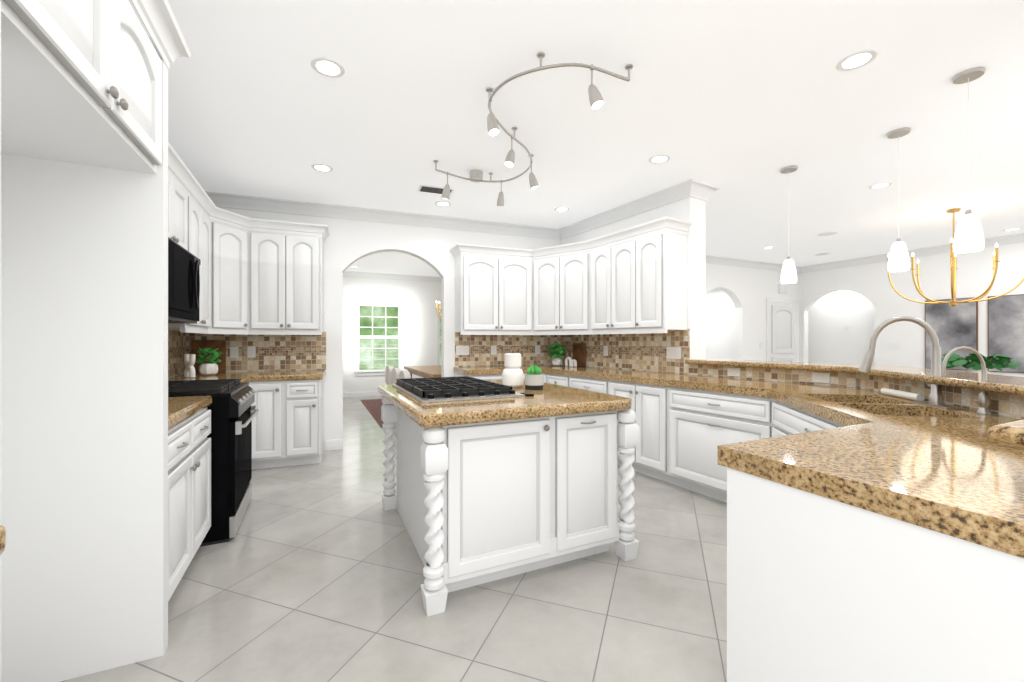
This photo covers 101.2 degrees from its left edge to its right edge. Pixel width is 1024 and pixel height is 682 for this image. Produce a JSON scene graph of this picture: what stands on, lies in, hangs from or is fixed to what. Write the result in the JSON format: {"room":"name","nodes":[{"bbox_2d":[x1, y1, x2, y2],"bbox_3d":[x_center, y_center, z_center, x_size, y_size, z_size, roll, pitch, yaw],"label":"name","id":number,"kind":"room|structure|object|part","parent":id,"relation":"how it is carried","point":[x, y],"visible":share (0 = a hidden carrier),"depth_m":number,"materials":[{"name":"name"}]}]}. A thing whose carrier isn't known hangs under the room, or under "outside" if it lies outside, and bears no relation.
{"room":"kitchen","nodes":[
{"label":"kitchen","id":0,"kind":"room"},
{"bbox_2d":[0,0,179,179],"bbox_3d":[-1.473,-0.945,1.106,0.695,0.570,0.950,0,0,-25],"label":"upper cabinet","id":1,"kind":"object","parent":0,"relation":"attached to","point":[83,84],"depth_m":1.28,"materials":[{"name":"white wood"}]},
{"bbox_3d":[-1.815,-1.173,2.625,1.359,0.115,4.219,0,0,-25],"label":"cab crown","id":2,"kind":"part","parent":1,"relation":"part of","materials":[{"name":"white wood"}]},
{"bbox_2d":[140,180,215,331],"bbox_3d":[-2.735,-0.665,3.440,0.370,1.130,0.772,0,0,-25],"label":"upper cabinet","id":3,"kind":"object","parent":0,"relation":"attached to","point":[205,207],"depth_m":3.58,"materials":[{"name":"white wood"}]},
{"bbox_2d":[160,158,195,259],"bbox_3d":[-2.407,-0.925,2.737,0.370,0.610,0.780,0,0,-25],"label":"upper cabinet","id":4,"kind":"object","parent":0,"relation":"attached to","point":[177,197],"depth_m":2.95,"materials":[{"name":"white wood"}]},
{"bbox_2d":[168,237,200,323],"bbox_3d":[-2.376,-0.372,2.754,0.453,0.485,0.774,0,0,-25],"label":"over-the-range microwave","id":5,"kind":"object","parent":4,"relation":"attached to","point":[183,285],"visible":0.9,"depth_m":2.76,"materials":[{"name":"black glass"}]},
{"bbox_2d":[185,207,560,449],"bbox_3d":[-1.299,-0.145,5.207,4.788,2.790,0.150,0,0,-21],"label":"wall","id":6,"kind":"structure","parent":0,"point":[347,243],"depth_m":4.96,"materials":[{"name":"white paint"}]},
{"bbox_2d":[216,207,247,331],"bbox_3d":[-2.915,-0.665,4.100,0.573,1.130,0.575,0,0,-25],"label":"upper cabinet","id":7,"kind":"object","parent":6,"relation":"attached to","point":[231,227],"depth_m":4.05,"materials":[{"name":"white wood"}]},
{"bbox_2d":[248,217,323,331],"bbox_3d":[-2.401,-0.665,4.507,0.702,1.130,0.395,0,0,-25],"label":"upper cabinet","id":8,"kind":"object","parent":6,"relation":"attached to","point":[286,258],"depth_m":4.35,"materials":[{"name":"white wood"}]},
{"bbox_2d":[450,244,533,334],"bbox_3d":[-0.224,-0.632,5.353,0.963,1.044,0.407,0,0,-25],"label":"upper cabinet","id":9,"kind":"object","parent":6,"relation":"attached to","point":[494,286],"depth_m":5.18,"materials":[{"name":"white wood"}]},
{"bbox_3d":[0.482,-1.097,4.681,1.812,0.115,2.229,0,0,-25],"label":"cab crown","id":10,"kind":"part","parent":9,"relation":"part of","materials":[{"name":"white wood"}]},
{"bbox_2d":[343,277,440,391],"bbox_3d":[-3.034,-0.145,9.702,4.140,2.790,0.150,0,0,-25],"label":"wall","id":11,"kind":"structure","parent":0,"point":[417,299],"depth_m":9.77,"materials":[{"name":"white paint"}]},
{"bbox_2d":[343,391,382,397],"bbox_3d":[-2.999,1.192,9.626,4.140,0.115,0.016,0,0,-25],"label":"baseboard","id":12,"kind":"structure","parent":11,"relation":"attached to","point":[363,393],"depth_m":9.44,"materials":[{"name":"white wood"}]},
{"bbox_2d":[343,271,440,282],"bbox_3d":[-2.981,-1.477,9.588,3.960,0.124,0.100,0,0,-25],"label":"crown molding","id":13,"kind":"structure","parent":11,"relation":"attached to","point":[368,275],"depth_m":9.62,"materials":[{"name":"white wood"}]},
{"bbox_2d":[355,302,440,375],"bbox_3d":[-2.318,-0.050,9.976,2.650,1.660,0.147,0,0,-25],"label":"window","id":14,"kind":"structure","parent":11,"relation":"in","point":[372,371],"depth_m":9.64,"materials":[{"name":"white wood"}]},
{"bbox_2d":[60,396,726,681],"bbox_3d":[2.019,1.280,5.134,11.000,0.060,13.000,0,0,-25],"label":"floor","id":15,"kind":"structure","parent":0,"point":[310,572],"depth_m":2.00,"materials":[{"name":"tile"}]},
{"bbox_2d":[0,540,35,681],"bbox_3d":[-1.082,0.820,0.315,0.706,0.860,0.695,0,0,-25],"label":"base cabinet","id":16,"kind":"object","parent":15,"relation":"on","point":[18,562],"depth_m":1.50,"materials":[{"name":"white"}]},
{"bbox_2d":[0,516,15,551],"bbox_3d":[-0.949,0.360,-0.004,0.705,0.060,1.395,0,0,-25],"label":"countertop","id":17,"kind":"structure","parent":16,"relation":"on","point":[7,527],"depth_m":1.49,"materials":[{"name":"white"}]},
{"bbox_2d":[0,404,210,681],"bbox_3d":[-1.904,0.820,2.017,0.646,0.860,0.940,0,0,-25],"label":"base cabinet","id":18,"kind":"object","parent":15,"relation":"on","point":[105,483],"depth_m":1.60,"materials":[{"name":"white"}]},
{"bbox_2d":[168,379,258,546],"bbox_3d":[-2.211,0.770,2.831,0.806,0.960,0.774,0,0,-25],"label":"range","id":19,"kind":"object","parent":15,"relation":"on","point":[234,412],"visible":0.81,"depth_m":2.63,"materials":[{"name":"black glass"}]},
{"bbox_2d":[251,388,283,468],"bbox_3d":[-2.497,0.820,4.329,0.298,0.860,0.727,0,0,-25],"label":"base cabinet","id":20,"kind":"object","parent":15,"relation":"on","point":[268,424],"depth_m":4.07,"materials":[{"name":"white wood"}]},
{"bbox_2d":[284,388,323,465],"bbox_3d":[-2.197,0.820,4.469,0.365,0.860,0.727,0,0,-25],"label":"base cabinet","id":21,"kind":"object","parent":15,"relation":"on","point":[303,407],"depth_m":4.18,"materials":[{"name":"white wood"}]},
{"bbox_2d":[128,370,325,391],"bbox_3d":[-2.455,0.360,3.950,1.318,0.060,1.452,0,0,-25],"label":"countertop","id":22,"kind":"structure","parent":21,"relation":"on","point":[258,381],"depth_m":4.07,"materials":[{"name":"brown stone"}]},
{"bbox_2d":[184,354,195,377],"bbox_3d":[-2.903,0.222,3.788,0.150,0.206,0.043,0,0,31],"label":"sculpture","id":23,"kind":"object","parent":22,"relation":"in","point":[189,369],"visible":1,"depth_m":3.76,"materials":[{"name":"white ceramic"}]},
{"bbox_2d":[192,340,225,372],"bbox_3d":[-3.162,0.159,4.388,0.300,0.340,0.022,0,0,-21],"label":"decorative board","id":24,"kind":"object","parent":22,"relation":"in","point":[220,345],"visible":0.65,"depth_m":4.39,"materials":[{"name":"brown wood"}]},
{"bbox_2d":[196,348,221,374],"bbox_3d":[-2.927,0.196,4.062,0.216,0.266,0.223,0,0,-25],"label":"decorative plant","id":25,"kind":"object","parent":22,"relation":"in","point":[210,368],"visible":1,"depth_m":4.03,"materials":[{"name":"green plant"}]},
{"bbox_2d":[361,399,383,426],"bbox_3d":[-1.596,1.246,7.918,2.100,0.006,3.100,0,0,-25],"label":"dining rug","id":26,"kind":"object","parent":15,"relation":"on","point":[373,406],"visible":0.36,"depth_m":7.86,"materials":[{"name":"red fabric"}]},
{"bbox_2d":[385,366,393,384],"bbox_3d":[-2.013,0.841,7.612,0.475,0.802,0.460,0,0,-25],"label":"dining chair","id":27,"kind":"object","parent":26,"relation":"on","point":[388,374],"visible":0.19,"depth_m":7.39,"materials":[{"name":"white fabric"}]},
{"bbox_2d":[392,368,400,383],"bbox_3d":[-1.717,0.841,6.978,0.475,0.802,0.460,0,0,-25],"label":"dining chair","id":28,"kind":"object","parent":26,"relation":"on","point":[395,373],"visible":0.17,"depth_m":6.79,"materials":[{"name":"white fabric"}]},
{"bbox_2d":[399,370,410,378],"bbox_3d":[-1.422,0.841,6.344,0.475,0.802,0.460,0,0,-25],"label":"dining chair","id":29,"kind":"object","parent":26,"relation":"on","point":[404,374],"visible":0.12,"depth_m":6.13,"materials":[{"name":"white fabric"}]},
{"bbox_2d":[404,365,440,377],"bbox_3d":[-1.149,0.862,7.243,1.000,0.760,2.200,0,0,-25],"label":"dining table","id":30,"kind":"object","parent":26,"relation":"on","point":[428,371],"visible":0.31,"depth_m":7.11,"materials":[{"name":"brown wood"}]},
{"bbox_2d":[381,400,638,615],"bbox_3d":[-0.127,0.820,2.793,1.246,0.860,1.424,0,0,-25],"label":"kitchen island","id":31,"kind":"object","parent":15,"relation":"on","point":[496,480],"depth_m":2.20,"materials":[{"name":"white wood"}]},
{"bbox_2d":[378,380,633,427],"bbox_3d":[-0.148,0.360,2.783,1.245,0.060,1.450,0,0,-25],"label":"island countertop","id":32,"kind":"structure","parent":31,"relation":"on","point":[439,403],"depth_m":2.30,"materials":[{"name":"brown stone"}]},
{"bbox_2d":[391,376,533,403],"bbox_3d":[-0.382,0.304,2.818,0.670,0.049,0.990,0,0,-25],"label":"cooktop","id":33,"kind":"object","parent":32,"relation":"in","point":[463,388],"depth_m":2.53,"materials":[{"name":"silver metal"}]},
{"bbox_2d":[502,353,523,387],"bbox_3d":[0.006,0.209,2.993,0.160,0.240,0.152,0,0,-25],"label":"decorative vase","id":34,"kind":"object","parent":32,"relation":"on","point":[512,375],"visible":0.94,"depth_m":2.94,"materials":[{"name":"white ceramic"}]},
{"bbox_2d":[525,365,543,389],"bbox_3d":[0.152,0.246,2.879,0.132,0.166,0.132,0,0,-25],"label":"succulent","id":35,"kind":"object","parent":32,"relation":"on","point":[534,378],"visible":1,"depth_m":2.83,"materials":[{"name":"white ceramic"}]},
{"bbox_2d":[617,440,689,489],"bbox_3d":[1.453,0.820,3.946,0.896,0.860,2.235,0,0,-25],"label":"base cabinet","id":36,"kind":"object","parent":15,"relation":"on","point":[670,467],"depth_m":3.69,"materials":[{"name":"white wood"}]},
{"bbox_2d":[690,456,709,496],"bbox_3d":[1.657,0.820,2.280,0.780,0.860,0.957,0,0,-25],"label":"base cabinet","id":37,"kind":"object","parent":15,"relation":"on","point":[699,470],"depth_m":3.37,"materials":[{"name":"white wood"}]},
{"bbox_2d":[710,464,1023,681],"bbox_3d":[1.205,0.820,1.256,0.906,0.860,0.641,0,0,-25],"label":"base cabinet","id":38,"kind":"object","parent":15,"relation":"on","point":[874,536],"depth_m":1.00,"materials":[{"name":"white wood"}]},
{"bbox_2d":[454,365,1023,559],"bbox_3d":[0.975,0.359,3.361,2.308,0.060,5.029,0,0,-25],"label":"countertop","id":39,"kind":"structure","parent":38,"relation":"on","point":[957,473],"depth_m":1.41,"materials":[{"name":"brown stone"}]},
{"bbox_2d":[547,343,566,365],"bbox_3d":[0.598,0.177,5.571,0.271,0.304,0.269,0,0,-25],"label":"decorative plant","id":40,"kind":"object","parent":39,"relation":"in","point":[558,351],"visible":1,"depth_m":5.53,"materials":[{"name":"green plant"}]},
{"bbox_2d":[565,357,576,366],"bbox_3d":[0.756,0.264,5.386,0.041,0.124,0.188,0,0,-42],"label":"arches","id":41,"kind":"object","parent":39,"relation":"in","point":[573,363],"visible":1,"depth_m":5.37,"materials":[{"name":"white ceramic"}]},
{"bbox_2d":[573,343,585,366],"bbox_3d":[0.878,0.179,5.504,0.024,0.300,0.240,0,0,-31],"label":"decorative board","id":42,"kind":"object","parent":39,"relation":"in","point":[579,353],"visible":0.83,"depth_m":5.46,"materials":[{"name":"brown wood"}]},
{"bbox_2d":[858,315,961,409],"bbox_3d":[2.184,0.098,2.296,0.490,0.464,0.473,0,0,-25],"label":"faucet","id":43,"kind":"object","parent":39,"relation":"in","point":[905,400],"depth_m":2.21,"materials":[{"name":"silver metal"}]},
{"bbox_2d":[941,346,991,414],"bbox_3d":[2.072,0.176,1.912,0.158,0.306,0.125,0,0,-25],"label":"filter faucet","id":44,"kind":"object","parent":39,"relation":"on","point":[983,400],"depth_m":1.90,"materials":[{"name":"silver metal"}]},
{"bbox_3d":[0.941,0.820,1.001,0.241,0.860,0.780,0,0,-25],"label":"peninsula panel","id":45,"kind":"part","parent":38,"relation":"part of","materials":[{"name":"white wood"}]},
{"bbox_3d":[5.165,0.870,4.836,1.450,0.760,2.000,0,0,-25],"label":"table","id":46,"kind":"object","parent":15,"relation":"on","visible":0},
{"bbox_2d":[941,353,1020,373],"bbox_3d":[5.417,0.311,4.904,0.618,0.354,0.635,0,0,-25],"label":"centerpiece","id":47,"kind":"object","parent":46,"relation":"on","point":[973,363],"visible":0.81,"depth_m":4.79,"materials":[{"name":"green plant"}]},
{"bbox_2d":[128,0,1023,276],"bbox_3d":[2.019,-1.590,5.134,11.000,0.100,13.000,0,0,-25],"label":"ceiling","id":48,"kind":"structure","parent":0,"point":[741,103],"depth_m":2.82,"materials":[{"name":"white paint"}]},
{"bbox_2d":[311,164,332,171],"bbox_3d":[-1.687,-1.536,3.741,0.178,0.005,0.178,0,0,38],"label":"recessed light","id":49,"kind":"object","parent":48,"relation":"in","point":[318,167],"depth_m":3.74,"materials":[{"name":"white glass"}]},
{"bbox_2d":[310,57,344,77],"bbox_3d":[-1.036,-1.536,2.369,0.178,0.005,0.178,0,0,20],"label":"recessed light","id":50,"kind":"object","parent":48,"relation":"in","point":[328,67],"depth_m":2.36,"materials":[{"name":"white"}]},
{"bbox_2d":[418,185,453,194],"bbox_3d":[-0.775,-1.534,4.280,0.340,0.012,0.180,0,0,-21],"label":"ceiling vent","id":51,"kind":"object","parent":48,"relation":"in","point":[431,189],"visible":0.83,"depth_m":4.25,"materials":[{"name":"white metal"}]},
{"bbox_2d":[436,300,440,319],"bbox_3d":[-1.106,-0.930,7.513,0.457,1.220,0.463,0,0,-25],"label":"dining chandelier","id":52,"kind":"object","parent":48,"relation":"hanging from","point":[439,309],"visible":0.19,"depth_m":7.58,"materials":[{"name":"gold metal"}]},
{"bbox_2d":[435,201,450,206],"bbox_3d":[-0.773,-1.536,4.715,0.178,0.005,0.178,0,0,38],"label":"recessed light","id":53,"kind":"object","parent":48,"relation":"in","point":[440,203],"depth_m":4.70,"materials":[{"name":"white"}]},
{"bbox_2d":[433,52,632,205],"bbox_3d":[0.004,-1.389,3.018,0.742,0.302,1.881,0,0,-25],"label":"track light","id":54,"kind":"object","parent":48,"relation":"attached to","point":[596,100],"visible":1,"depth_m":2.53,"materials":[{"name":"silver metal"}]},
{"bbox_2d":[554,207,568,211],"bbox_3d":[0.583,-1.536,4.913,0.178,0.005,0.178,0,0,-34],"label":"recessed light","id":55,"kind":"object","parent":48,"relation":"in","point":[559,209],"depth_m":4.91,"materials":[{"name":"white"}]},
{"bbox_2d":[648,155,670,163],"bbox_3d":[1.248,-1.536,3.558,0.178,0.005,0.178,0,0,-34],"label":"recessed light","id":56,"kind":"object","parent":48,"relation":"in","point":[658,159],"depth_m":3.56,"materials":[{"name":"white"}]},
{"bbox_2d":[780,165,797,283],"bbox_3d":[2.470,-1.029,3.752,0.132,1.022,0.132,0,0,-25],"label":"pendant light","id":57,"kind":"object","parent":48,"relation":"hanging from","point":[788,274],"visible":1,"depth_m":3.72,"materials":[{"name":"white glass"}]},
{"bbox_2d":[815,253,830,255],"bbox_3d":[5.514,-1.537,7.459,0.239,0.006,0.239,0,0,-31],"label":"ceiling speaker","id":58,"kind":"object","parent":48,"relation":"attached to","point":[821,254],"depth_m":7.46,"materials":[{"name":"white"}]},
{"bbox_2d":[818,232,837,235],"bbox_3d":[4.541,-1.537,6.045,0.239,0.006,0.239,0,0,-31],"label":"ceiling speaker","id":59,"kind":"object","parent":48,"relation":"attached to","point":[827,234],"depth_m":6.06,"materials":[{"name":"white"}]},
{"bbox_2d":[836,49,877,70],"bbox_3d":[1.889,-1.536,2.307,0.178,0.005,0.178,0,0,20],"label":"recessed light","id":60,"kind":"object","parent":48,"relation":"in","point":[856,60],"depth_m":2.30,"materials":[{"name":"white glass"}]},
{"bbox_2d":[868,182,891,188],"bbox_3d":[3.646,-1.536,4.163,0.178,0.005,0.178,0,0,-34],"label":"recessed light","id":61,"kind":"object","parent":48,"relation":"in","point":[880,185],"depth_m":4.15,"materials":[{"name":"white"}]},
{"bbox_2d":[887,127,910,271],"bbox_3d":[2.845,-1.029,3.094,0.132,1.022,0.132,0,0,-25],"label":"pendant light","id":62,"kind":"object","parent":48,"relation":"hanging from","point":[898,260],"visible":1,"depth_m":3.07,"materials":[{"name":"white glass"}]},
{"bbox_2d":[886,208,1023,306],"bbox_3d":[5.165,-0.970,4.918,1.133,1.140,1.131,0,0,-25],"label":"chandelier","id":63,"kind":"object","parent":48,"relation":"hanging from","point":[953,302],"visible":0.98,"depth_m":4.90,"materials":[{"name":"gold metal"}]},
{"bbox_2d":[952,67,985,252],"bbox_3d":[2.632,-1.029,2.425,0.132,1.022,0.132,0,0,-25],"label":"pendant light","id":64,"kind":"object","parent":48,"relation":"hanging from","point":[968,236],"visible":1,"depth_m":2.40,"materials":[{"name":"white glass"}]},
{"bbox_2d":[1003,228,1021,230],"bbox_3d":[6.900,-1.536,5.794,0.178,0.005,0.178,0,0,38],"label":"recessed light","id":65,"kind":"object","parent":48,"relation":"in","point":[1012,229],"depth_m":5.79,"materials":[{"name":"white"}]},
{"bbox_2d":[561,197,705,374],"bbox_3d":[1.258,-0.145,5.173,0.250,2.790,2.300,0,0,-31],"label":"wall","id":66,"kind":"structure","parent":0,"point":[691,209],"depth_m":4.21,"materials":[{"name":"white paint"}]},
{"bbox_2d":[534,240,589,334],"bbox_3d":[0.694,-0.632,5.261,0.681,1.044,0.887,0,0,-25],"label":"upper cabinet","id":67,"kind":"object","parent":66,"relation":"attached to","point":[561,272],"depth_m":5.08,"materials":[{"name":"white wood"}]},
{"bbox_2d":[590,229,625,331],"bbox_3d":[1.238,-0.632,4.662,0.448,1.044,0.728,0,0,-25],"label":"upper cabinet","id":68,"kind":"object","parent":66,"relation":"attached to","point":[607,252],"depth_m":4.59,"materials":[{"name":"white wood"}]},
{"bbox_2d":[626,216,692,331],"bbox_3d":[1.464,-0.632,4.176,0.448,1.044,0.344,0,0,-25],"label":"upper cabinet","id":69,"kind":"object","parent":66,"relation":"attached to","point":[656,250],"depth_m":4.09,"materials":[{"name":"white wood"}]},
{"bbox_2d":[706,288,734,359],"bbox_3d":[4.247,-0.145,8.876,0.100,2.790,1.300,0,0,-25],"label":"wall","id":70,"kind":"structure","parent":0,"point":[720,308],"depth_m":8.68,"materials":[{"name":"white paint"}]},
{"bbox_2d":[706,263,798,361],"bbox_3d":[3.352,-0.145,7.659,6.150,2.790,0.150,0,0,-25],"label":"wall","id":71,"kind":"structure","parent":0,"point":[748,291],"depth_m":8.18,"materials":[{"name":"white paint"}]},
{"bbox_2d":[766,298,797,361],"bbox_3d":[5.514,0.195,8.559,0.990,2.110,0.043,0,0,-25],"label":"door","id":72,"kind":"structure","parent":71,"relation":"in","point":[781,329],"depth_m":8.53,"materials":[{"name":"white wood"}]},
{"bbox_2d":[778,284,786,293],"bbox_3d":[5.513,-1.060,8.561,0.230,0.180,0.038,0,0,-25],"label":"door chime","id":73,"kind":"object","parent":71,"relation":"attached to","point":[782,288],"visible":1,"depth_m":8.53,"materials":[{"name":"white plastic"}]},
{"bbox_2d":[808,290,874,364],"bbox_3d":[6.738,-0.145,8.383,0.100,2.790,1.700,0,0,-25],"label":"wall","id":74,"kind":"structure","parent":0,"point":[830,317],"depth_m":8.49,"materials":[{"name":"white paint"}]},
{"bbox_2d":[700,375,1020,419],"bbox_3d":[1.605,0.735,2.495,2.218,1.030,2.866,0,0,-25],"label":"wall","id":75,"kind":"structure","parent":0,"point":[865,389],"depth_m":2.98,"materials":[{"name":"white paint"}]},
{"bbox_2d":[455,329,1023,419],"bbox_3d":[1.050,0.104,3.498,2.061,0.449,4.849,0,0,-25],"label":"backsplash","id":76,"kind":"structure","parent":75,"relation":"attached to","point":[643,352],"depth_m":4.45,"materials":[{"name":"tile"}]},
{"bbox_2d":[456,346,468,354],"bbox_3d":[-0.631,0.120,5.374,0.170,0.120,0.012,0,0,-22],"label":"outlet","id":77,"kind":"object","parent":76,"relation":"attached to","point":[460,350],"depth_m":5.37,"materials":[{"name":"white plastic"}]},
{"bbox_2d":[491,346,496,354],"bbox_3d":[-0.238,0.120,5.524,0.075,0.120,0.010,0,0,-22],"label":"outlet","id":78,"kind":"object","parent":76,"relation":"attached to","point":[493,348],"depth_m":5.52,"materials":[{"name":"white plastic"}]},
{"bbox_2d":[535,345,539,353],"bbox_3d":[0.352,0.120,5.751,0.075,0.120,0.010,0,0,-22],"label":"outlet","id":79,"kind":"object","parent":76,"relation":"attached to","point":[537,347],"depth_m":5.75,"materials":[{"name":"white plastic"}]},
{"bbox_2d":[603,346,607,355],"bbox_3d":[1.139,0.120,5.109,0.009,0.120,0.075,0,0,-31],"label":"outlet","id":80,"kind":"object","parent":76,"relation":"attached to","point":[605,348],"depth_m":5.11,"materials":[{"name":"white plastic"}]},
{"bbox_2d":[666,347,680,358],"bbox_3d":[1.641,0.120,4.273,0.009,0.120,0.170,0,0,-31],"label":"outlet","id":81,"kind":"object","parent":76,"relation":"attached to","point":[673,352],"depth_m":4.27,"materials":[{"name":"white plastic"}]},
{"bbox_2d":[727,367,739,376],"bbox_3d":[1.967,0.275,3.731,0.009,0.075,0.110,0,0,-31],"label":"outlet","id":82,"kind":"object","parent":76,"relation":"attached to","point":[730,371],"depth_m":3.73,"materials":[{"name":"white plastic"}]},
{"bbox_2d":[812,372,829,382],"bbox_3d":[2.316,0.275,3.150,0.009,0.075,0.111,0,0,-31],"label":"outlet","id":83,"kind":"object","parent":76,"relation":"attached to","point":[820,377],"depth_m":3.15,"materials":[{"name":"white plastic"}]},
{"bbox_2d":[799,242,1023,376],"bbox_3d":[7.761,-0.145,5.302,0.150,2.790,8.150,0,0,-25],"label":"wall","id":84,"kind":"structure","parent":0,"point":[873,286],"depth_m":7.15,"materials":[{"name":"white paint"}]},
{"bbox_2d":[925,297,977,370],"bbox_3d":[6.998,-0.105,6.711,0.037,1.130,0.610,0,0,-25],"label":"picture frame","id":85,"kind":"object","parent":84,"relation":"attached to","point":[955,327],"visible":0.64,"depth_m":6.67,"materials":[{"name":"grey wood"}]},
{"bbox_2d":[988,294,1023,372],"bbox_3d":[7.302,-0.105,6.059,0.037,1.130,0.610,0,0,-25],"label":"picture frame","id":86,"kind":"object","parent":84,"relation":"attached to","point":[1006,325],"visible":0.83,"depth_m":6.14,"materials":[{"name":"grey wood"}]},
{"bbox_3d":[-1.797,-0.145,0.790,0.150,2.790,8.050,0,0,-25],"label":"wall","id":87,"kind":"structure","parent":0,"visible":0},
{"bbox_2d":[168,330,183,376],"bbox_3d":[-2.890,0.065,3.316,0.002,0.529,2.238,0,0,-25],"label":"backsplash","id":88,"kind":"structure","parent":87,"relation":"attached to","point":[175,337],"depth_m":4.02,"materials":[{"name":"tile"}]},
{"bbox_2d":[184,331,325,371],"bbox_3d":[-2.732,0.110,4.576,1.293,0.439,0.092,0,0,-25],"label":"backsplash","id":89,"kind":"structure","parent":87,"relation":"attached to","point":[288,352],"depth_m":4.61,"materials":[{"name":"tile"}]},
{"bbox_2d":[230,347,237,357],"bbox_3d":[-2.961,0.120,4.479,0.075,0.120,0.010,0,0,-22],"label":"outlet","id":90,"kind":"object","parent":89,"relation":"attached to","point":[233,350],"depth_m":4.48,"materials":[{"name":"white plastic"}]},
{"bbox_2d":[247,347,255,357],"bbox_3d":[-2.811,0.120,4.537,0.075,0.120,0.010,0,0,-22],"label":"outlet","id":91,"kind":"object","parent":89,"relation":"attached to","point":[251,351],"depth_m":4.54,"materials":[{"name":"white plastic"}]},
{"label":"outside","id":92,"kind":"structure","parent":0,"visible":0},
{"bbox_2d":[359,306,440,369],"bbox_3d":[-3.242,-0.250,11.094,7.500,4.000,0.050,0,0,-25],"label":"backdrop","id":93,"kind":"structure","parent":92,"point":[377,321],"depth_m":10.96,"materials":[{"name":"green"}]},
{"bbox_3d":[4.748,-0.145,-0.682,10.670,2.790,0.150,0,0,-25],"label":"wall","id":94,"kind":"structure","parent":0,"visible":0},
{"bbox_2d":[205,179,1023,273],"bbox_3d":[2.998,-1.477,3.012,10.420,0.124,8.026,0,0,-25],"label":"crown molding","id":95,"kind":"structure","parent":94,"relation":"attached to","point":[697,189],"depth_m":5.07,"materials":[{"name":"white wood"}]}
]}

